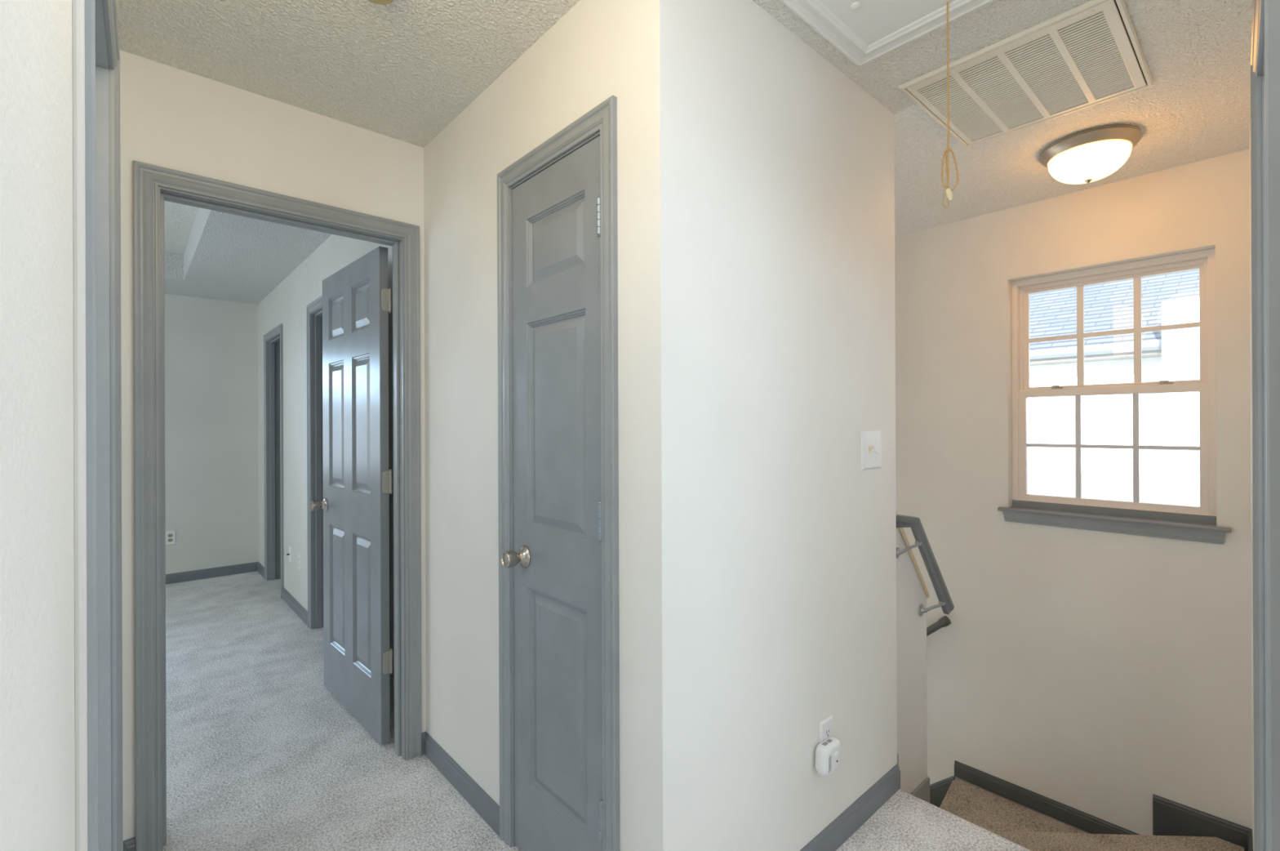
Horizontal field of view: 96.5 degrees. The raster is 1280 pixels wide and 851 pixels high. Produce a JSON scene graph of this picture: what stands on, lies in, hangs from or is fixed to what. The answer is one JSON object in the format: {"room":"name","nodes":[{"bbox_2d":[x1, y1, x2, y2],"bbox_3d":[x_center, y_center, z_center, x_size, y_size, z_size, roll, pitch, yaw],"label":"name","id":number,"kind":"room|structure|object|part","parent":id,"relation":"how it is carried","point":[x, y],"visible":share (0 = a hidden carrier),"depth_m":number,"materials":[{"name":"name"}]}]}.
{"room":"upstairs hallway landing","nodes":[
{"label":"upstairs hallway landing","id":0,"kind":"room"},
{"bbox_2d":[0,0,75,850],"bbox_3d":[-0.946,0.098,0.920,0.115,2.440,1.971,0,0,-41],"label":"wall","id":1,"kind":"structure","parent":0,"point":[37,711],"depth_m":0.38,"materials":[{"name":"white off-white paint"}]},
{"bbox_2d":[71,0,123,850],"bbox_3d":[-0.901,0.258,0.870,0.148,2.120,0.864,0,0,-41],"label":"door frame","id":2,"kind":"structure","parent":1,"relation":"attached to","point":[96,159],"depth_m":1.09,"materials":[{"name":"grey paint"}]},
{"bbox_2d":[123,836,134,850],"bbox_3d":[-1.329,1.278,1.478,0.029,0.083,0.620,0,0,-41],"label":"baseboard","id":3,"kind":"structure","parent":1,"relation":"attached to","point":[128,844],"depth_m":1.71,"materials":[{"name":"grey paint"}]},
{"bbox_2d":[164,200,199,253],"bbox_3d":[-3.650,-1.340,2.510,2.728,0.050,2.604,0,0,-42],"label":"ceiling","id":4,"kind":"structure","parent":0,"point":[179,219],"depth_m":3.76,"materials":[{"name":"white paint"}]},
{"bbox_2d":[164,293,258,573],"bbox_3d":[-4.666,0.115,4.274,5.164,2.440,0.115,0,0,-42],"label":"wall","id":5,"kind":"structure","parent":0,"point":[211,489],"depth_m":5.01,"materials":[{"name":"paint"}]},
{"bbox_2d":[165,530,175,544],"bbox_3d":[-3.961,0.947,4.821,0.071,0.115,0.007,0,0,-42],"label":"wall outlet","id":6,"kind":"object","parent":5,"relation":"attached to","point":[170,535],"visible":0.98,"depth_m":4.82,"materials":[{"name":"white plastic"}]},
{"bbox_2d":[165,561,264,584],"bbox_3d":[-4.887,1.294,3.724,4.096,0.083,0.400,0,0,-42],"label":"baseboard","id":7,"kind":"structure","parent":5,"relation":"attached to","point":[182,576],"depth_m":5.01,"materials":[{"name":"grey paint"}]},
{"bbox_2d":[119,49,426,850],"bbox_3d":[-1.296,0.100,2.006,1.040,2.440,0.115,0,0,-42],"label":"wall","id":8,"kind":"structure","parent":0,"point":[171,117],"depth_m":1.87,"materials":[{"name":"beige paint"}]},
{"bbox_2d":[133,160,422,850],"bbox_3d":[-1.244,0.262,2.052,0.858,2.115,0.148,0,0,-42],"label":"door frame","id":9,"kind":"structure","parent":8,"relation":"attached to","point":[153,184],"depth_m":1.80,"materials":[{"name":"grey paint"}]},
{"bbox_2d":[309,245,393,744],"bbox_3d":[-1.326,0.287,2.608,0.173,2.038,0.776,0,0,-42],"label":"door","id":10,"kind":"structure","parent":8,"relation":"in","point":[357,300],"depth_m":2.53,"materials":[{"name":"grey paint"}]},
{"bbox_3d":[-1.595,0.394,2.816,0.050,0.049,0.050,0,0,-42],"label":"knob","id":11,"kind":"part","parent":10,"relation":"part of","materials":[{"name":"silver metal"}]},
{"bbox_2d":[422,731,425,754],"bbox_3d":[-0.869,1.277,2.298,0.020,0.083,0.012,0,0,-42],"label":"baseboard","id":12,"kind":"structure","parent":8,"relation":"attached to","point":[424,732],"depth_m":2.29,"materials":[{"name":"grey paint"}]},
{"bbox_2d":[257,0,697,850],"bbox_3d":[-1.684,0.102,3.303,0.115,2.440,5.314,0,0,-42],"label":"wall","id":13,"kind":"structure","parent":0,"point":[641,53],"depth_m":1.53,"materials":[{"name":"beige paint"}]},
{"bbox_2d":[263,323,284,597],"bbox_3d":[-2.953,0.274,4.705,0.132,2.109,0.730,0,0,-42],"label":"door frame","id":14,"kind":"structure","parent":13,"relation":"attached to","point":[273,339],"depth_m":4.91,"materials":[{"name":"grey paint"}]},
{"bbox_2d":[286,546,291,562],"bbox_3d":[-2.594,0.951,4.218,0.022,0.112,0.071,0,0,-42],"label":"outlet","id":15,"kind":"object","parent":13,"relation":"attached to","point":[289,553],"visible":1,"depth_m":4.21,"materials":[{"name":"white plastic"}]},
{"bbox_3d":[-2.588,0.951,4.223,0.006,0.112,0.071,0,0,-42],"label":"plate","id":16,"kind":"part","parent":15,"relation":"part of","materials":[{"name":"white plastic"}]},
{"bbox_2d":[281,586,307,626],"bbox_3d":[-2.461,1.284,4.078,0.012,0.083,0.852,0,0,-42],"label":"baseboard","id":17,"kind":"structure","parent":13,"relation":"attached to","point":[293,603],"depth_m":4.05,"materials":[{"name":"grey paint"}]},
{"bbox_2d":[297,552,301,570],"bbox_3d":[-2.378,0.953,3.989,0.007,0.114,0.072,0,0,-42],"label":"wall outlet","id":18,"kind":"object","parent":13,"relation":"attached to","point":[299,554],"visible":1,"depth_m":3.97,"materials":[{"name":"white plastic"}]},
{"bbox_2d":[306,295,323,628],"bbox_3d":[-1.842,0.267,3.467,0.132,2.111,0.888,0,0,-42],"label":"door frame","id":19,"kind":"structure","parent":13,"relation":"attached to","point":[313,309],"depth_m":3.73,"materials":[{"name":"grey paint"}]},
{"bbox_2d":[423,731,499,836],"bbox_3d":[-0.656,1.276,2.067,0.012,0.083,0.640,0,0,-42],"label":"baseboard","id":20,"kind":"structure","parent":13,"relation":"attached to","point":[472,792],"depth_m":2.02,"materials":[{"name":"grey paint"}]},
{"bbox_2d":[501,135,604,850],"bbox_3d":[-0.248,0.283,1.596,0.104,2.040,0.477,0,0,-42],"label":"door","id":21,"kind":"structure","parent":13,"relation":"in","point":[555,558],"depth_m":1.60,"materials":[{"name":"grey paint"}]},
{"bbox_3d":[-0.381,0.397,1.703,0.048,0.049,0.049,0,0,-42],"label":"knob","id":22,"kind":"part","parent":21,"relation":"part of","materials":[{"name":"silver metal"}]},
{"bbox_2d":[497,94,620,850],"bbox_3d":[-0.210,0.256,1.649,0.132,2.118,0.582,0,0,-42],"label":"door frame","id":23,"kind":"structure","parent":13,"relation":"attached to","point":[601,120],"depth_m":1.43,"materials":[{"name":"grey paint"}]},
{"bbox_2d":[162,570,1023,850],"bbox_3d":[-1.436,1.420,0.747,5.253,0.200,9.440,0,0,-42],"label":"floor","id":24,"kind":"structure","parent":0,"point":[261,755],"depth_m":2.21,"materials":[{"name":"grey carpet"}]},
{"bbox_2d":[897,788,1031,850],"bbox_3d":[1.239,1.339,1.727,0.038,0.060,0.924,0,0,-42],"label":"step","id":25,"kind":"structure","parent":24,"relation":"attached to","point":[985,830],"depth_m":1.89,"materials":[{"name":"grey carpet"}]},
{"bbox_2d":[939,777,1244,850],"bbox_3d":[0.873,2.842,3.093,1.447,2.938,3.401,0,0,-42],"label":"staircase","id":26,"kind":"structure","parent":24,"relation":"attached to","point":[1031,829],"depth_m":2.43,"materials":[{"name":"brown carpet"}]},
{"bbox_2d":[115,0,1253,304],"bbox_3d":[-0.880,-1.272,1.268,6.792,0.300,9.655,0,0,-42],"label":"ceiling","id":27,"kind":"structure","parent":0,"point":[403,70],"depth_m":1.84,"materials":[{"name":"white paint"}]},
{"bbox_2d":[368,0,393,4],"bbox_3d":[-0.662,-1.101,1.430,0.122,0.040,0.122,0,0,-42],"label":"smoke detector","id":28,"kind":"object","parent":27,"relation":"attached to","point":[377,2],"visible":1,"depth_m":1.46,"materials":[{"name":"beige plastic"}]},
{"bbox_2d":[779,0,993,66],"bbox_3d":[0.372,-1.119,1.122,1.340,0.016,0.574,0,0,-42],"label":"attic hatch","id":29,"kind":"object","parent":27,"relation":"attached to","point":[863,31],"visible":1,"depth_m":1.58,"materials":[{"name":"white paint"}]},
{"bbox_3d":[0.372,-1.124,1.122,1.208,0.005,0.442,0,0,-42],"label":"panel","id":30,"kind":"part","parent":29,"relation":"part of","materials":[{"name":"white paint"}]},
{"bbox_2d":[941,1,959,208],"bbox_3d":[0.822,-0.850,1.517,0.042,0.546,0.016,0,0,-5],"label":"pull cord","id":31,"kind":"object","parent":29,"relation":"hanging from","point":[948,193],"visible":1,"depth_m":1.51,"materials":[{"name":"beige fabric"}]},
{"bbox_2d":[898,0,1153,147],"bbox_3d":[1.277,-1.123,1.893,0.612,0.015,0.568,0,0,-42],"label":"ceiling vent","id":32,"kind":"object","parent":27,"relation":"in","point":[1088,54],"visible":0.98,"depth_m":1.84,"materials":[{"name":"white metal"}]},
{"bbox_3d":[1.154,-1.122,2.044,0.530,0.003,0.108,0,0,-42],"label":"louver panel","id":33,"kind":"part","parent":32,"relation":"part of","materials":[{"name":"white metal"}]},
{"bbox_3d":[1.239,-1.122,1.949,0.530,0.003,0.112,0,0,-42],"label":"louver panel","id":34,"kind":"part","parent":32,"relation":"part of","materials":[{"name":"white metal"}]},
{"bbox_3d":[1.327,-1.123,1.851,0.530,0.003,0.112,0,0,-42],"label":"louver panel","id":35,"kind":"part","parent":32,"relation":"part of","materials":[{"name":"white metal"}]},
{"bbox_3d":[1.410,-1.123,1.758,0.530,0.003,0.102,0,0,-42],"label":"louver panel","id":36,"kind":"part","parent":32,"relation":"part of","materials":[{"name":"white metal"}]},
{"bbox_2d":[1039,124,1142,183],"bbox_3d":[1.811,-1.056,2.309,0.328,0.152,0.328,0,0,-42],"label":"ceiling light","id":37,"kind":"object","parent":27,"relation":"attached to","point":[1092,154],"visible":1,"depth_m":2.22,"materials":[{"name":"white glass"}]},
{"bbox_3d":[1.811,-1.043,2.309,0.267,0.099,0.267,0,0,-42],"label":"lamp shade","id":38,"kind":"part","parent":37,"relation":"part of","materials":[{"name":"white glass"}]},
{"bbox_2d":[693,0,897,850],"bbox_3d":[0.493,0.092,1.763,1.068,2.440,0.115,0,0,-42],"label":"wall","id":39,"kind":"structure","parent":0,"point":[794,161],"depth_m":1.62,"materials":[{"name":"beige paint"}]},
{"bbox_2d":[819,715,832,742],"bbox_3d":[0.572,0.956,1.748,0.071,0.115,0.007,0,0,-42],"label":"wall outlet","id":40,"kind":"object","parent":39,"relation":"attached to","point":[825,726],"visible":0.56,"depth_m":1.74,"materials":[{"name":"white plastic"}]},
{"bbox_2d":[824,726,831,737],"bbox_3d":[0.573,0.937,1.746,0.034,0.028,0.003,0,0,-42],"label":"receptacle","id":41,"kind":"object","parent":40,"relation":"attached to","point":[827,729],"depth_m":1.74,"materials":[{"name":"white plastic"}]},
{"bbox_2d":[815,736,841,775],"bbox_3d":[0.568,0.989,1.711,0.104,0.085,0.042,0,0,-42],"label":"air freshener","id":42,"kind":"object","parent":40,"relation":"attached to","point":[828,752],"visible":1,"depth_m":1.69,"materials":[{"name":"white plastic"}]},
{"bbox_2d":[800,763,900,850],"bbox_3d":[0.443,1.271,1.729,1.196,0.083,0.163,0,0,-42],"label":"baseboard","id":43,"kind":"structure","parent":39,"relation":"attached to","point":[843,826],"depth_m":1.86,"materials":[{"name":"grey paint"}]},
{"bbox_2d":[861,429,880,470],"bbox_3d":[0.794,0.083,1.942,0.137,0.134,0.021,0,0,-42],"label":"light switch","id":44,"kind":"object","parent":39,"relation":"attached to","point":[870,439],"visible":1,"depth_m":1.94,"materials":[{"name":"white plastic"}]},
{"bbox_2d":[896,527,927,793],"bbox_3d":[1.026,2.338,2.359,0.507,3.945,0.115,0,0,-42],"label":"wall","id":45,"kind":"structure","parent":0,"point":[911,628],"depth_m":2.37,"materials":[{"name":"paint"}]},
{"bbox_2d":[896,511,929,597],"bbox_3d":[1.026,0.546,2.367,0.526,0.408,0.127,0,0,-42],"label":"trim","id":46,"kind":"structure","parent":45,"relation":"attached to","point":[901,529],"depth_m":2.39,"materials":[{"name":"beige paint"}]},
{"bbox_2d":[910,776,929,802],"bbox_3d":[1.066,1.667,2.312,0.506,0.285,0.012,0,0,-42],"label":"baseboard","id":47,"kind":"structure","parent":45,"relation":"attached to","point":[922,791],"depth_m":2.44,"materials":[{"name":"grey paint"}]},
{"bbox_2d":[896,514,954,616],"bbox_3d":[1.159,0.585,2.337,0.378,0.460,0.105,0,0,-42],"label":"stair handrail","id":48,"kind":"object","parent":45,"relation":"attached to","point":[922,541],"visible":0.94,"depth_m":2.28,"materials":[{"name":"grey paint"}]},
{"bbox_2d":[894,148,1252,835],"bbox_3d":[0.884,1.592,4.213,0.248,5.440,5.300,0,0,-42],"label":"wall","id":49,"kind":"structure","parent":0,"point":[1098,673],"depth_m":2.79,"materials":[{"name":"beige paint"}]},
{"bbox_3d":[0.988,2.023,3.978,0.087,1.932,2.211,0,0,-42],"label":"lower handrail","id":50,"kind":"part","parent":49,"relation":"part of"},
{"bbox_2d":[929,760,1139,834],"bbox_3d":[1.330,3.050,3.660,0.012,2.362,3.310,0,0,-42],"label":"baseboard","id":51,"kind":"structure","parent":49,"relation":"attached to","point":[1089,823],"depth_m":2.93,"materials":[{"name":"paint"}]},
{"bbox_2d":[997,243,1231,543],"bbox_3d":[2.229,-0.135,2.744,0.200,1.268,0.850,0,0,-42],"label":"window","id":52,"kind":"structure","parent":49,"relation":"attached to","point":[1186,522],"depth_m":2.71,"materials":[{"name":"white wood"}]},
{"bbox_3d":[2.279,-0.440,2.792,0.024,0.566,0.691,0,0,-42],"label":"sash","id":53,"kind":"part","parent":52,"relation":"part of","materials":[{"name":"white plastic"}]},
{"bbox_3d":[2.254,0.106,2.771,0.032,0.589,0.731,0,0,-42],"label":"sash","id":54,"kind":"part","parent":52,"relation":"part of","materials":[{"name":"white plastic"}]},
{"bbox_3d":[2.199,0.418,2.715,0.114,0.052,0.850,0,0,-42],"label":"sill","id":55,"kind":"part","parent":52,"relation":"part of","materials":[{"name":"paint"}]},
{"bbox_2d":[1152,793,1253,850],"bbox_3d":[2.057,1.774,2.119,0.993,0.233,0.305,0,0,-44],"label":"baseboard","id":56,"kind":"structure","parent":49,"relation":"attached to","point":[1170,817],"depth_m":2.47,"materials":[{"name":"paint"}]},
{"bbox_2d":[1248,126,1253,850],"bbox_3d":[1.602,1.587,1.392,2.634,5.440,0.115,0,0,-44],"label":"wall","id":57,"kind":"structure","parent":0,"point":[1250,193],"depth_m":2.22,"materials":[{"name":"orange paint"}]},
{"bbox_2d":[1250,0,1279,850],"bbox_3d":[1.110,0.249,0.927,0.863,2.120,0.148,0,0,-44],"label":"door frame","id":58,"kind":"structure","parent":57,"relation":"attached to","point":[1265,30],"depth_m":1.09,"materials":[{"name":"grey paint"}]},
{"bbox_3d":[9.027,4.431,11.444,21.300,0.300,35.000,0,0,-42],"label":"ground","id":59,"kind":"structure","parent":0,"visible":0},
{"bbox_2d":[1026,268,1199,506],"bbox_3d":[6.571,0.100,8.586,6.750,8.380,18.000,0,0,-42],"label":"window panes","id":60,"kind":"object","parent":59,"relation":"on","point":[1171,477],"visible":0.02,"depth_m":6.19,"materials":[{"name":"clear glass"}]}
]}

